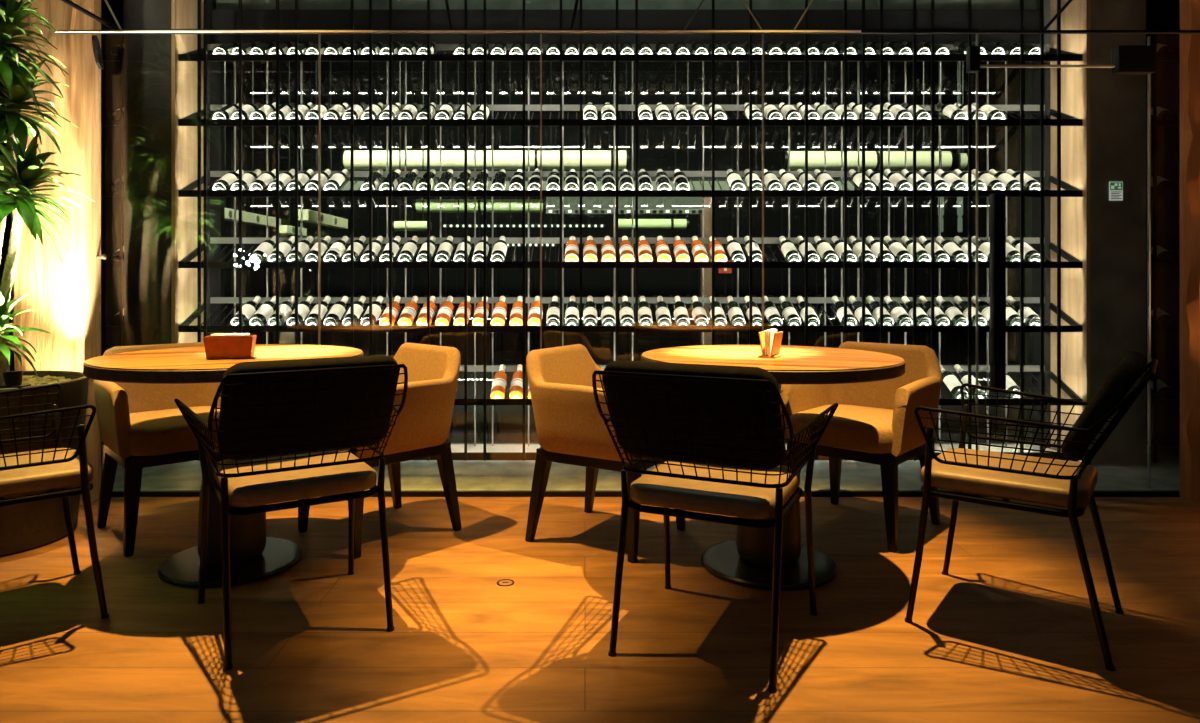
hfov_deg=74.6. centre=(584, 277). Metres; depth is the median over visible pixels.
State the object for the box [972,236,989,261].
wine bottle
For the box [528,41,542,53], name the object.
wine bottle
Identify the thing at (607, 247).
wine bottle
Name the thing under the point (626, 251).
wine bottle
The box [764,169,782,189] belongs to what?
wine bottle
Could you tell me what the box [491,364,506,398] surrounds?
wine bottle
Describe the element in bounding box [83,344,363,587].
round table
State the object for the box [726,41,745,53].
wine bottle
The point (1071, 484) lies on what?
armchair
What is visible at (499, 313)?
wine bottle
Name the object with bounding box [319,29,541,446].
window
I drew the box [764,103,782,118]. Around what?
wine bottle
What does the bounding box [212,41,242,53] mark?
wine bottle
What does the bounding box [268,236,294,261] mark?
wine bottle
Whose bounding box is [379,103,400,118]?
wine bottle
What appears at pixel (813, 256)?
wine bottle
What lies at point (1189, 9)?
structure
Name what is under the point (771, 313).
wine bottle
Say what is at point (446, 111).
wine bottle
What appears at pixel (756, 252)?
wine bottle
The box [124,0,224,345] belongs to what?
structure
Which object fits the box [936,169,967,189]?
wine bottle
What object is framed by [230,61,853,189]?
ceiling lamp
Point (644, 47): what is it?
wine bottle
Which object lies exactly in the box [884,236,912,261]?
wine bottle
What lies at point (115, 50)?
wine bottle
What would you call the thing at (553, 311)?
wine bottle
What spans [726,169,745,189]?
wine bottle
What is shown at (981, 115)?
wine bottle
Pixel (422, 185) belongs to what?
wine bottle
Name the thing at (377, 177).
wine bottle
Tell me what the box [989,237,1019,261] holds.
wine bottle
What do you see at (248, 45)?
wine bottle
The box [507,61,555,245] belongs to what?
pendant light
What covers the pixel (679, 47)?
wine bottle
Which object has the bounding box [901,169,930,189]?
wine bottle
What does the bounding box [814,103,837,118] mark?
wine bottle
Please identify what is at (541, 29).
window
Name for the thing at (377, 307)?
wine bottle
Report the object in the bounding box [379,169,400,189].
wine bottle
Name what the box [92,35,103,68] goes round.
spotlight
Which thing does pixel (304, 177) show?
wine bottle
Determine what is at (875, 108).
wine bottle
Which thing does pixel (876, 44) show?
wine bottle
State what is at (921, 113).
wine bottle
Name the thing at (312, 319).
wine bottle
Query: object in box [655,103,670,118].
wine bottle
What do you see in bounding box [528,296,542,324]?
wine bottle
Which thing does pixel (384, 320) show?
wine bottle
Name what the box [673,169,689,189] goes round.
wine bottle
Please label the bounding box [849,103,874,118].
wine bottle
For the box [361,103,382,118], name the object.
wine bottle
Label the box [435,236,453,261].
wine bottle
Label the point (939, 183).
wine bottle
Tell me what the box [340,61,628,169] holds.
pendant light
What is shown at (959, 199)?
tube
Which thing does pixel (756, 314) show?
wine bottle
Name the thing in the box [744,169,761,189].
wine bottle
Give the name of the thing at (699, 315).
wine bottle
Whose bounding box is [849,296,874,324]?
wine bottle
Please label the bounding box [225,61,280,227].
light fixture
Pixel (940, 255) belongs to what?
wine bottle
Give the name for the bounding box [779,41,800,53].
wine bottle
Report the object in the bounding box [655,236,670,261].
wine bottle
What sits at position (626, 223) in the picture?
ceiling lamp
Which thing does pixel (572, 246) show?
wine bottle
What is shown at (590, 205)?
ceiling lamp
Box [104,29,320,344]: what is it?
window
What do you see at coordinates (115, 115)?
wine bottle
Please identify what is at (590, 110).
wine bottle
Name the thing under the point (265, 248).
wine bottle
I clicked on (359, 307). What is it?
wine bottle
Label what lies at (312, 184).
wine bottle
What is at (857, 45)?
wine bottle
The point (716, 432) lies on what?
armchair
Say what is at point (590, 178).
wine bottle
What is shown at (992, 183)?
wine bottle
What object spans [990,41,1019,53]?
wine bottle
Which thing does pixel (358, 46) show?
wine bottle
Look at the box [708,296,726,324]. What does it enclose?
wine bottle
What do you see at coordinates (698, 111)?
wine bottle
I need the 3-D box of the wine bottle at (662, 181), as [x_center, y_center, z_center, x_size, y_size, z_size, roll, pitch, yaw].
[0.437,-0.546,4.460,0.079,0.179,0.294,0,0,0]
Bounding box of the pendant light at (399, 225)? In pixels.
[392,61,431,230]
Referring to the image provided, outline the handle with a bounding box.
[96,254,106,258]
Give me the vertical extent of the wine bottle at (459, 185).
0.179 m
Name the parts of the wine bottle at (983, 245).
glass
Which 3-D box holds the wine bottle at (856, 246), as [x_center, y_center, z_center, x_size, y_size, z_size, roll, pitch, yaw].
[1.561,-0.156,4.460,0.082,0.179,0.294,0,0,2]
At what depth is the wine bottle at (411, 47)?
4.35 m
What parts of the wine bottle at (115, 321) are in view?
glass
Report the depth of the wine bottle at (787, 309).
4.38 m
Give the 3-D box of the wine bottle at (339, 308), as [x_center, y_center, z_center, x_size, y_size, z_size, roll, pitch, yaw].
[-1.399,0.194,4.460,0.082,0.179,0.294,0,0,1]
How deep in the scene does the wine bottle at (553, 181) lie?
4.35 m
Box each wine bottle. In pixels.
[110,44,123,54]
[110,107,123,119]
[110,176,123,190]
[110,246,123,261]
[110,308,123,325]
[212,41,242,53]
[212,103,243,118]
[212,170,243,189]
[231,41,260,53]
[231,103,260,118]
[231,169,260,189]
[231,296,260,324]
[249,41,275,53]
[249,103,275,118]
[249,169,275,189]
[249,236,275,261]
[249,296,275,324]
[268,41,294,53]
[268,103,294,118]
[268,169,294,189]
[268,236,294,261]
[268,296,294,324]
[287,41,312,53]
[287,103,313,118]
[287,169,313,189]
[287,236,313,261]
[287,296,313,324]
[305,41,330,53]
[305,103,330,118]
[305,169,330,189]
[305,236,330,261]
[305,296,330,324]
[324,41,347,53]
[324,103,347,118]
[324,169,347,189]
[324,236,347,261]
[324,296,347,324]
[342,41,365,53]
[342,103,365,118]
[342,236,365,261]
[342,296,365,324]
[361,41,382,53]
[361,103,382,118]
[361,169,382,189]
[361,236,382,261]
[361,296,382,324]
[379,41,400,53]
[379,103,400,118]
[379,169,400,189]
[379,236,400,261]
[379,296,400,324]
[398,41,417,53]
[398,103,417,118]
[398,169,417,189]
[398,236,417,261]
[398,296,417,324]
[416,41,435,53]
[416,103,435,118]
[416,169,435,189]
[416,236,435,261]
[416,296,435,324]
[435,103,453,118]
[435,169,453,189]
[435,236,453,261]
[435,296,453,324]
[454,41,471,53]
[454,103,471,118]
[454,169,471,189]
[454,236,471,261]
[454,296,471,324]
[472,41,489,53]
[472,103,489,118]
[472,169,489,189]
[472,236,489,261]
[472,296,489,324]
[491,41,506,53]
[491,169,506,189]
[491,236,506,261]
[491,296,506,324]
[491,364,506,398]
[509,41,522,53]
[509,169,522,189]
[509,296,522,324]
[509,364,522,398]
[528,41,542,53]
[528,169,542,189]
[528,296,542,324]
[546,41,559,53]
[546,169,559,189]
[546,296,559,324]
[565,41,578,53]
[565,169,578,189]
[565,236,578,261]
[565,296,578,324]
[583,41,596,53]
[583,103,596,118]
[583,169,596,189]
[583,236,596,261]
[583,296,596,324]
[601,41,615,53]
[601,103,615,118]
[601,169,615,189]
[601,236,615,261]
[601,296,615,324]
[619,41,633,53]
[619,169,633,189]
[619,236,633,261]
[619,296,633,324]
[638,41,652,53]
[638,103,652,118]
[638,169,652,189]
[638,236,652,261]
[638,296,652,324]
[655,41,670,53]
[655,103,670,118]
[655,169,670,189]
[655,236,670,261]
[655,296,670,324]
[673,41,689,53]
[673,103,689,118]
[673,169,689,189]
[673,236,689,261]
[673,296,689,324]
[691,41,707,53]
[691,103,707,118]
[691,236,708,261]
[691,296,707,324]
[708,41,726,53]
[708,103,726,118]
[708,236,726,261]
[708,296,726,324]
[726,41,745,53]
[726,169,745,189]
[726,236,745,261]
[726,296,745,324]
[744,41,761,53]
[744,103,761,118]
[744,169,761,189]
[744,236,761,261]
[744,296,761,324]
[764,41,782,53]
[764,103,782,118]
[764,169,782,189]
[764,296,782,324]
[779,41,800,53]
[779,103,800,118]
[779,169,800,189]
[779,236,800,261]
[779,296,800,324]
[797,41,819,53]
[797,103,819,118]
[797,169,819,189]
[797,236,819,261]
[797,296,819,324]
[814,41,837,53]
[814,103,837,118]
[814,169,837,189]
[814,236,837,261]
[831,103,856,118]
[831,236,856,261]
[831,296,856,324]
[832,41,856,53]
[849,41,874,53]
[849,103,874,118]
[849,169,874,189]
[849,236,874,261]
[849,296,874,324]
[866,103,893,118]
[866,169,893,189]
[866,236,893,261]
[866,296,893,324]
[867,41,893,53]
[884,41,912,53]
[884,103,912,118]
[884,169,912,189]
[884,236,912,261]
[884,296,912,324]
[901,103,930,118]
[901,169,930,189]
[901,236,930,261]
[901,296,930,324]
[902,41,930,53]
[919,41,949,53]
[919,169,949,189]
[919,236,949,261]
[919,296,949,324]
[936,103,967,118]
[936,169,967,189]
[936,236,967,261]
[936,296,967,324]
[939,364,967,398]
[954,41,986,53]
[954,103,986,118]
[954,169,986,189]
[954,236,986,261]
[954,296,986,324]
[954,364,986,398]
[972,103,1004,118]
[972,169,1004,189]
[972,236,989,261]
[972,296,989,324]
[973,41,1004,53]
[989,169,1019,189]
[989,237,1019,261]
[989,297,1019,324]
[989,366,1019,398]
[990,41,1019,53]
[1006,169,1039,189]
[1006,236,1039,261]
[1006,296,1039,324]
[1008,41,1039,53]
[1146,41,1174,54]
[1146,103,1174,119]
[1146,171,1174,190]
[1146,240,1174,261]
[1146,301,1174,325]
[1146,371,1174,398]
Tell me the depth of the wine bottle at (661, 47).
4.34 m
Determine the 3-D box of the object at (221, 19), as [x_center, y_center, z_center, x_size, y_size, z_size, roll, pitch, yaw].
[0.249,-1.460,4.740,4.945,0.280,0.100,0,0,0]
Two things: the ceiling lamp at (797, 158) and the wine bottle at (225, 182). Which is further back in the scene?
the ceiling lamp at (797, 158)
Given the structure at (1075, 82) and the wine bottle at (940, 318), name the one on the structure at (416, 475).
the structure at (1075, 82)
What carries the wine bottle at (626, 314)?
on the wine rack at (198, 55)
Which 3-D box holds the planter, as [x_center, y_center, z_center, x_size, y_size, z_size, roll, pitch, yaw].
[-2.375,0.724,3.140,0.680,0.632,0.680,0,0,0]
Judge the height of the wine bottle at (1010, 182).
0.179 m
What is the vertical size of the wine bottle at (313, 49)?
0.179 m
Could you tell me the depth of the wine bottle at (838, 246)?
4.39 m
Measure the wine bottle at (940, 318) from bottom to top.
0.179 m
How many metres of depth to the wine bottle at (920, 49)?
4.34 m
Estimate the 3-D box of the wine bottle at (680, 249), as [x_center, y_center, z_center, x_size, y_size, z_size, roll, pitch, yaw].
[0.540,-0.156,4.460,0.079,0.179,0.294,0,0,1]
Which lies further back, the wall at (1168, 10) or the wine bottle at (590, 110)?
the wall at (1168, 10)
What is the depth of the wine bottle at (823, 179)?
4.38 m
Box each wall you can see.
[0,0,1179,444]
[11,0,100,504]
[225,61,1015,363]
[1016,61,1024,364]
[1025,0,1145,463]
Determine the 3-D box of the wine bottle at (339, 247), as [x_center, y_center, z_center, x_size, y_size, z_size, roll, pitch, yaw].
[-1.399,-0.156,4.460,0.082,0.179,0.294,0,0,2]
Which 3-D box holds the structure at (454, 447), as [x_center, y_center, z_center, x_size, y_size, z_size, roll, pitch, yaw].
[0.249,1.002,4.565,4.925,0.014,0.290,0,0,0]
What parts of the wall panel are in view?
frame, frame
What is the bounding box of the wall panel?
[207,52,1050,447]
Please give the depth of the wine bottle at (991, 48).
4.35 m
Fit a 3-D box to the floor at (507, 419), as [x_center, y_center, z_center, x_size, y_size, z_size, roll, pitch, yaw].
[0.000,1.090,7.170,10.400,0.100,4.660,0,0,0]
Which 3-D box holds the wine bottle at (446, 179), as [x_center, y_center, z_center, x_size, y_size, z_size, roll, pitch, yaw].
[-0.784,-0.546,4.460,0.087,0.179,0.294,0,0,4]
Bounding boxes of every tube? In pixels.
[938,61,943,231]
[957,61,962,231]
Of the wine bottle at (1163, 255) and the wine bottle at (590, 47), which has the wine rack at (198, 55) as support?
the wine bottle at (590, 47)
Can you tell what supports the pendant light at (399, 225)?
hanging from the ceiling
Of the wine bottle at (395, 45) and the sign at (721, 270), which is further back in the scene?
the sign at (721, 270)
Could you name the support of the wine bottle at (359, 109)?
on the wine rack at (198, 55)
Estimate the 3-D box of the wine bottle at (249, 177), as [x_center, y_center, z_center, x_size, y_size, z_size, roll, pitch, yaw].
[-1.909,-0.546,4.460,0.082,0.179,0.294,0,0,2]
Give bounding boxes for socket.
[497,579,513,585]
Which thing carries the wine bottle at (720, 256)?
on the wine rack at (198, 55)
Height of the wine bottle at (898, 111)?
0.179 m
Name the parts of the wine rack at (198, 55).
rod, rod, rod, rod, rod, rod, rod, rod, rod, rod, rod, rail, rail, rail, rail, rail, rail, rail, rail, rail, rail, rod, rod, rod, rail, rail, rail, rod, rod, rod, rod, rod, rod, rod, rod, rod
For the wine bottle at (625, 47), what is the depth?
4.34 m
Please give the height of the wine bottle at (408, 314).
0.179 m
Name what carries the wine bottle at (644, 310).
on the wine rack at (198, 55)
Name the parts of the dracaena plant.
stem, stem, stem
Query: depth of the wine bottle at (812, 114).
4.37 m
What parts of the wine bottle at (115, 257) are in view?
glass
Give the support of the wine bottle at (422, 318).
on the wine rack at (198, 55)
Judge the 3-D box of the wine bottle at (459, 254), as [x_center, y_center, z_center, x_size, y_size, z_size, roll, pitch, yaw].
[-0.686,-0.156,4.460,0.080,0.179,0.294,0,0,0]
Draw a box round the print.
[1111,193,1121,198]
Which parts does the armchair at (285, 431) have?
wire arm, leg, leg, seat frame, seat, backrest, leg, wire arm, leg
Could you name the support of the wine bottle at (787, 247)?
on the wine rack at (198, 55)
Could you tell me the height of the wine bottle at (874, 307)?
0.179 m
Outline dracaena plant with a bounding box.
[0,0,94,384]
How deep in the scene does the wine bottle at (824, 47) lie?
4.35 m
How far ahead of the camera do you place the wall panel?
4.65 m
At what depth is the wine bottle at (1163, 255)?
4.35 m
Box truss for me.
[55,0,1199,33]
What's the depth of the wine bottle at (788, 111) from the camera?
4.37 m
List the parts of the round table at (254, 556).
plate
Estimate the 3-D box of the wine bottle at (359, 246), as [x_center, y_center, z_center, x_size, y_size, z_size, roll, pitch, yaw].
[-1.297,-0.156,4.460,0.082,0.179,0.294,0,0,2]
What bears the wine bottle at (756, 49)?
on the wine rack at (198, 55)
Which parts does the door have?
handle, rail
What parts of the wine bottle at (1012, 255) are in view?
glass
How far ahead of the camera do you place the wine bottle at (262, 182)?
4.37 m
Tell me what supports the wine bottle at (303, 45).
on the wine rack at (198, 55)
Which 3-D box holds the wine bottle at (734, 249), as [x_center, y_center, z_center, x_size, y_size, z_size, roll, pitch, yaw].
[0.847,-0.156,4.460,0.082,0.179,0.294,0,0,2]
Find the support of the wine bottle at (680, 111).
on the wine rack at (198, 55)
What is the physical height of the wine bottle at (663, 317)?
0.179 m
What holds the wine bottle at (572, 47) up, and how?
on the wine rack at (198, 55)
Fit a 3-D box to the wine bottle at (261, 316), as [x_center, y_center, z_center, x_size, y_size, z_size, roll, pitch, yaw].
[-1.807,0.194,4.460,0.082,0.179,0.294,0,0,2]
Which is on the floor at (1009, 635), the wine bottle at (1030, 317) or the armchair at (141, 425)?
the armchair at (141, 425)
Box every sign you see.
[719,261,730,344]
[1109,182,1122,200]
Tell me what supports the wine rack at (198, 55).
on the structure at (454, 447)
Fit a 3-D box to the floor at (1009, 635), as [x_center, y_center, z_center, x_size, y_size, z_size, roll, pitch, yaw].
[0.000,1.090,0.075,10.400,0.100,7.350,0,0,0]
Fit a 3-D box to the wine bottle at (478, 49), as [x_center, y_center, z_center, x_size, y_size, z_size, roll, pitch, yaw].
[-0.582,-1.289,4.460,0.083,0.179,0.294,0,0,2]
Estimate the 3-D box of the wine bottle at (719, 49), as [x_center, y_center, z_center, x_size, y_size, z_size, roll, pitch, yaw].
[0.743,-1.289,4.460,0.079,0.179,0.294,0,0,0]
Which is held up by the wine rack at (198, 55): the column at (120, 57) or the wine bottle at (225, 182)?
the wine bottle at (225, 182)
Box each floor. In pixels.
[0,497,1199,722]
[446,364,1025,441]
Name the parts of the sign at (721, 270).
plate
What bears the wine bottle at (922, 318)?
on the wine rack at (198, 55)
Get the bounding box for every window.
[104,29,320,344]
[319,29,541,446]
[541,29,763,331]
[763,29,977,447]
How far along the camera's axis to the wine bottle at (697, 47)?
4.34 m
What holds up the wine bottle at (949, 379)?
on the wine rack at (198, 55)
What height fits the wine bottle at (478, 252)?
0.179 m
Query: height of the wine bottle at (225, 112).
0.179 m
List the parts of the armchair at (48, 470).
wire arm, seat, seat frame, wire arm, leg, leg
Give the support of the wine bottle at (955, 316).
on the wine rack at (198, 55)
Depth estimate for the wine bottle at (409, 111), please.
4.36 m
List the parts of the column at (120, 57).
rail, rail, rail, rail, rail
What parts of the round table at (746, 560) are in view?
plate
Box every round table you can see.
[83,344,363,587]
[641,345,904,589]
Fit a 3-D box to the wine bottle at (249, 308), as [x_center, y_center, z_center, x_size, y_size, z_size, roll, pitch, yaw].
[-1.909,0.194,4.460,0.082,0.179,0.294,0,0,2]
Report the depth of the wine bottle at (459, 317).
4.37 m
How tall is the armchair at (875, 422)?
0.750 m
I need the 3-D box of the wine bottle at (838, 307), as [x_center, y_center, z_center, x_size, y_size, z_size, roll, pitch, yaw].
[1.460,0.194,4.460,0.083,0.179,0.294,0,0,2]
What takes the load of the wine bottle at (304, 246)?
on the wine rack at (198, 55)
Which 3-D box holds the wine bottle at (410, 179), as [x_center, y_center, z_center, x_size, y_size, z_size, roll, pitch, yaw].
[-0.992,-0.546,4.460,0.079,0.179,0.294,0,0,0]
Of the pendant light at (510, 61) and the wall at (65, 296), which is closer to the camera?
the wall at (65, 296)
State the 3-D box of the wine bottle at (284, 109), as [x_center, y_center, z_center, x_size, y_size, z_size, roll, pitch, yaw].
[-1.703,-0.934,4.460,0.087,0.179,0.294,0,0,4]
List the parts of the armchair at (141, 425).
leg, leg, seat frame, seat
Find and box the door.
[966,36,1155,487]
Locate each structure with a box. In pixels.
[101,442,1179,490]
[111,491,1179,496]
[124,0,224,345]
[171,0,202,463]
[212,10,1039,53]
[451,444,1056,451]
[1051,0,1089,461]
[1180,0,1199,502]
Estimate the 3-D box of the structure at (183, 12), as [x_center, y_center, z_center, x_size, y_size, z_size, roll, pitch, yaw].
[-2.233,-0.575,4.434,0.019,3.170,0.332,0,0,0]
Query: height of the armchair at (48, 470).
0.819 m
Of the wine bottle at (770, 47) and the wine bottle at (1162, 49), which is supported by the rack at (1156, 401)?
the wine bottle at (1162, 49)
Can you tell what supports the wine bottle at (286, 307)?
on the wine rack at (198, 55)
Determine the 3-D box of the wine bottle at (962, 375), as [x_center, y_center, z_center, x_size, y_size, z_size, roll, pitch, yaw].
[2.174,0.594,4.460,0.082,0.179,0.294,0,0,2]
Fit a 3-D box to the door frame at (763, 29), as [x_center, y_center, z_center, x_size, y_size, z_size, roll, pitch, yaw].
[1.371,-0.093,3.780,1.031,2.202,0.018,0,0,0]
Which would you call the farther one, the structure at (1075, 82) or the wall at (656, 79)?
the wall at (656, 79)
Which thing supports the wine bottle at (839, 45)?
on the wine rack at (198, 55)
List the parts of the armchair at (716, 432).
leg, wire arm, leg, backrest, seat, seat frame, leg, leg, wire arm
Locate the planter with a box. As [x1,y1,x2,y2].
[0,370,89,556]
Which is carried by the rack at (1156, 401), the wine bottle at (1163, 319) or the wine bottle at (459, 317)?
the wine bottle at (1163, 319)
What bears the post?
on the floor at (507, 419)
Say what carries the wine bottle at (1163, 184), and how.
on the rack at (1156, 401)
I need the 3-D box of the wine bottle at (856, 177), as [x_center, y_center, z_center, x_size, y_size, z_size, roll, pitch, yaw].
[1.561,-0.546,4.460,0.082,0.179,0.294,0,0,2]
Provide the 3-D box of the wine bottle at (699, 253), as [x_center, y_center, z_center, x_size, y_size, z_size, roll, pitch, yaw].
[0.642,-0.156,4.460,0.079,0.179,0.294,0,0,1]
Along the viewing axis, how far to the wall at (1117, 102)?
4.27 m
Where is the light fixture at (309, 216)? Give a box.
[298,61,347,228]
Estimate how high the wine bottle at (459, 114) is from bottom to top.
0.179 m
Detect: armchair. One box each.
[0,383,108,618]
[93,342,220,556]
[174,355,407,670]
[298,343,461,558]
[525,344,685,562]
[592,360,837,692]
[780,341,941,552]
[905,351,1157,670]
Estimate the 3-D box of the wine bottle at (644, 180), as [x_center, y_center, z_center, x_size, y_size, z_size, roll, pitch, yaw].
[0.335,-0.546,4.460,0.079,0.179,0.294,0,0,0]
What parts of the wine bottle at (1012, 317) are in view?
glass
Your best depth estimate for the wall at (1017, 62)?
9.44 m
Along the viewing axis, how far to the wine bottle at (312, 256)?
4.38 m
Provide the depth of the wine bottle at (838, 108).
4.37 m
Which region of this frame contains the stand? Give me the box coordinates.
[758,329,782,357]
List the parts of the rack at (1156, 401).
rail, rail, rail, rail, rail, rail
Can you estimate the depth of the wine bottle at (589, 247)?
4.36 m
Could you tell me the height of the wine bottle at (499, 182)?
0.179 m
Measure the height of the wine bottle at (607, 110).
0.179 m
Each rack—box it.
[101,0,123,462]
[178,0,1082,460]
[1146,0,1179,462]
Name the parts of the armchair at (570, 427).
leg, leg, seat frame, leg, leg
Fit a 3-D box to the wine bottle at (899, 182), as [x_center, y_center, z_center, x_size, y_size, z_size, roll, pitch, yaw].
[1.765,-0.546,4.460,0.082,0.179,0.294,0,0,2]
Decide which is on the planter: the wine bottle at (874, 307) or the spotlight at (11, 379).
the spotlight at (11, 379)
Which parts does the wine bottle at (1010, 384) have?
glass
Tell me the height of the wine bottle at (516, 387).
0.179 m
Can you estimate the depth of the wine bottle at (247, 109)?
4.38 m
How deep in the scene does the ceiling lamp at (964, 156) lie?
7.00 m
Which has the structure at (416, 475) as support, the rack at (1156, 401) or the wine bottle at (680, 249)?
the rack at (1156, 401)
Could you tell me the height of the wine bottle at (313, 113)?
0.179 m
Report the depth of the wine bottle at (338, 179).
4.38 m
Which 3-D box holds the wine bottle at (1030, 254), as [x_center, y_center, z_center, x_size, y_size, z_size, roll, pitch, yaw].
[2.478,-0.156,4.460,0.080,0.179,0.294,0,0,0]
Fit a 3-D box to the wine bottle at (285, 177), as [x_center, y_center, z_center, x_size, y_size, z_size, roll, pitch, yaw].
[-1.705,-0.546,4.460,0.082,0.179,0.294,0,0,2]
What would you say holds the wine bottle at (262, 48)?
on the wine rack at (198, 55)
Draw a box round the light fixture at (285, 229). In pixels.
[279,62,306,235]
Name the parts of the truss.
stay rod, stay rod, stay rod, rail trim, stay rod, rail, stay rod, stay rod, stay rod, stay rod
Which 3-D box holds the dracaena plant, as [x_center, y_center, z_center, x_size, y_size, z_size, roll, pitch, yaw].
[-2.376,-0.474,3.178,0.688,1.838,0.565,0,0,0]
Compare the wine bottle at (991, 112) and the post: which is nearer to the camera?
the wine bottle at (991, 112)
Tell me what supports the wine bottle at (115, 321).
on the column at (120, 57)
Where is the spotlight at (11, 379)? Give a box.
[0,371,30,388]
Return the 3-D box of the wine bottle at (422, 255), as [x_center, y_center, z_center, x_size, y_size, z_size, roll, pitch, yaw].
[-0.888,-0.156,4.460,0.082,0.179,0.294,0,0,2]
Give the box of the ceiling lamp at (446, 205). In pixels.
[413,61,545,212]
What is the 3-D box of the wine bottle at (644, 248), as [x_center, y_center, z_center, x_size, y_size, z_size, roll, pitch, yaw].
[0.335,-0.156,4.460,0.079,0.179,0.294,0,0,1]
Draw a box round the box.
[203,333,256,359]
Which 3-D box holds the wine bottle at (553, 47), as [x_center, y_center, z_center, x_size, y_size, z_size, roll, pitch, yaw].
[-0.173,-1.289,4.460,0.083,0.179,0.294,0,0,2]
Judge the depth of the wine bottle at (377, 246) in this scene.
4.38 m
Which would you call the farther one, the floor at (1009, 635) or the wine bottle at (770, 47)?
the wine bottle at (770, 47)
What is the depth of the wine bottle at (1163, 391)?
4.34 m
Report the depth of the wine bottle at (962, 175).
4.39 m
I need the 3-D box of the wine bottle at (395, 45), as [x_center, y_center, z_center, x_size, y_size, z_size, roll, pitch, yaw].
[-1.094,-1.289,4.460,0.079,0.179,0.294,0,0,0]
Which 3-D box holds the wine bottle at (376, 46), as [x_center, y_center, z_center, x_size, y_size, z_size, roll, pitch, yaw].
[-1.193,-1.289,4.460,0.087,0.179,0.294,0,0,4]
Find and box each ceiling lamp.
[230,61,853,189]
[413,61,545,212]
[546,61,704,213]
[613,61,688,228]
[781,61,954,169]
[953,61,967,168]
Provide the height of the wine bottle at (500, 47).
0.179 m
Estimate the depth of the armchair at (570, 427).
3.02 m
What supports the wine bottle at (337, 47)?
on the wine rack at (198, 55)
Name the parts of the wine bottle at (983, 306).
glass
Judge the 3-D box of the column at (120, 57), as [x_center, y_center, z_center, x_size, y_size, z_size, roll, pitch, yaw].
[-2.587,-0.976,4.458,0.126,3.969,0.340,0,0,0]
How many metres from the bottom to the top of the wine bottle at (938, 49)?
0.179 m
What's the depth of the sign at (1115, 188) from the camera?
4.26 m
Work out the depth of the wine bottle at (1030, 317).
4.38 m
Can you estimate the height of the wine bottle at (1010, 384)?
0.179 m
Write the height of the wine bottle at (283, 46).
0.179 m
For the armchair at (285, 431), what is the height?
0.819 m
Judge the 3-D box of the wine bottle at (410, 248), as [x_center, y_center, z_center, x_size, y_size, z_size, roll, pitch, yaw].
[-0.990,-0.156,4.460,0.082,0.179,0.294,0,0,2]
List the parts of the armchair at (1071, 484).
leg, leg, wire arm, seat frame, seat, wire arm, leg, leg, backrest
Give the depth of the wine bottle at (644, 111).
4.34 m
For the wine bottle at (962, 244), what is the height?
0.179 m
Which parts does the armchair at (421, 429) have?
leg, leg, leg, seat frame, leg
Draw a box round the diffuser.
[230,181,853,189]
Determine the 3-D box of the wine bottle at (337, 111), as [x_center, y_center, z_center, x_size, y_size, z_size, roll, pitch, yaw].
[-1.399,-0.934,4.460,0.082,0.179,0.294,0,0,2]
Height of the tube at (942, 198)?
3.576 m
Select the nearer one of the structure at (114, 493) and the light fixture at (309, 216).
the structure at (114, 493)
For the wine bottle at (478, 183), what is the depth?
4.36 m
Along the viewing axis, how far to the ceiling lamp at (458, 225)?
7.19 m
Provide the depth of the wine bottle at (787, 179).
4.37 m
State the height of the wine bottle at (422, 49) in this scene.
0.179 m
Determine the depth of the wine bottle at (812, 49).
4.35 m
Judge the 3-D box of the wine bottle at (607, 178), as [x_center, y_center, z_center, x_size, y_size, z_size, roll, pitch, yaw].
[0.131,-0.546,4.460,0.080,0.179,0.294,0,0,0]
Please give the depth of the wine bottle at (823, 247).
4.38 m
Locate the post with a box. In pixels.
[701,198,711,344]
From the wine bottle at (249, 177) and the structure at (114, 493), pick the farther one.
the wine bottle at (249, 177)
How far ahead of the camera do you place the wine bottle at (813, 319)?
4.38 m
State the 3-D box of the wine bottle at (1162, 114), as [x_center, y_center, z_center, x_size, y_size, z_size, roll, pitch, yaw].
[3.209,-0.934,4.460,0.083,0.179,0.294,0,0,2]
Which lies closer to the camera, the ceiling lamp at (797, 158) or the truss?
the truss
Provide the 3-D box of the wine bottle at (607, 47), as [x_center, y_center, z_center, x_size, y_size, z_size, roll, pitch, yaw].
[0.133,-1.289,4.460,0.083,0.179,0.294,0,0,2]
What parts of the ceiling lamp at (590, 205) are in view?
rail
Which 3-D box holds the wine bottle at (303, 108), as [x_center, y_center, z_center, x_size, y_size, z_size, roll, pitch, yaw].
[-1.601,-0.934,4.460,0.087,0.179,0.294,0,0,4]
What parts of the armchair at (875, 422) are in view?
leg, seat, seat frame, leg, leg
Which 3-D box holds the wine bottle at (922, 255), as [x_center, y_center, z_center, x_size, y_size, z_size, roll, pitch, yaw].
[1.867,-0.156,4.460,0.082,0.179,0.294,0,0,2]
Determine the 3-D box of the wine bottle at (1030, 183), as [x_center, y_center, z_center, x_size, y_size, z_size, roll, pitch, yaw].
[2.480,-0.546,4.460,0.082,0.179,0.294,0,0,2]
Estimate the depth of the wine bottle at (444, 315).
4.38 m
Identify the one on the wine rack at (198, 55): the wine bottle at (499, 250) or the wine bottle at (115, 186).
the wine bottle at (499, 250)
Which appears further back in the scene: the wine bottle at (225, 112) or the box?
the wine bottle at (225, 112)
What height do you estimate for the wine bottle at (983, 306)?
0.179 m
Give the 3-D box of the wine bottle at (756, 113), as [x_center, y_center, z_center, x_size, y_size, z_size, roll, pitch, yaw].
[0.947,-0.934,4.460,0.078,0.179,0.294,0,0,0]
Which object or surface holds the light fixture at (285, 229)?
hanging from the ceiling
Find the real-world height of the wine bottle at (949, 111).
0.179 m

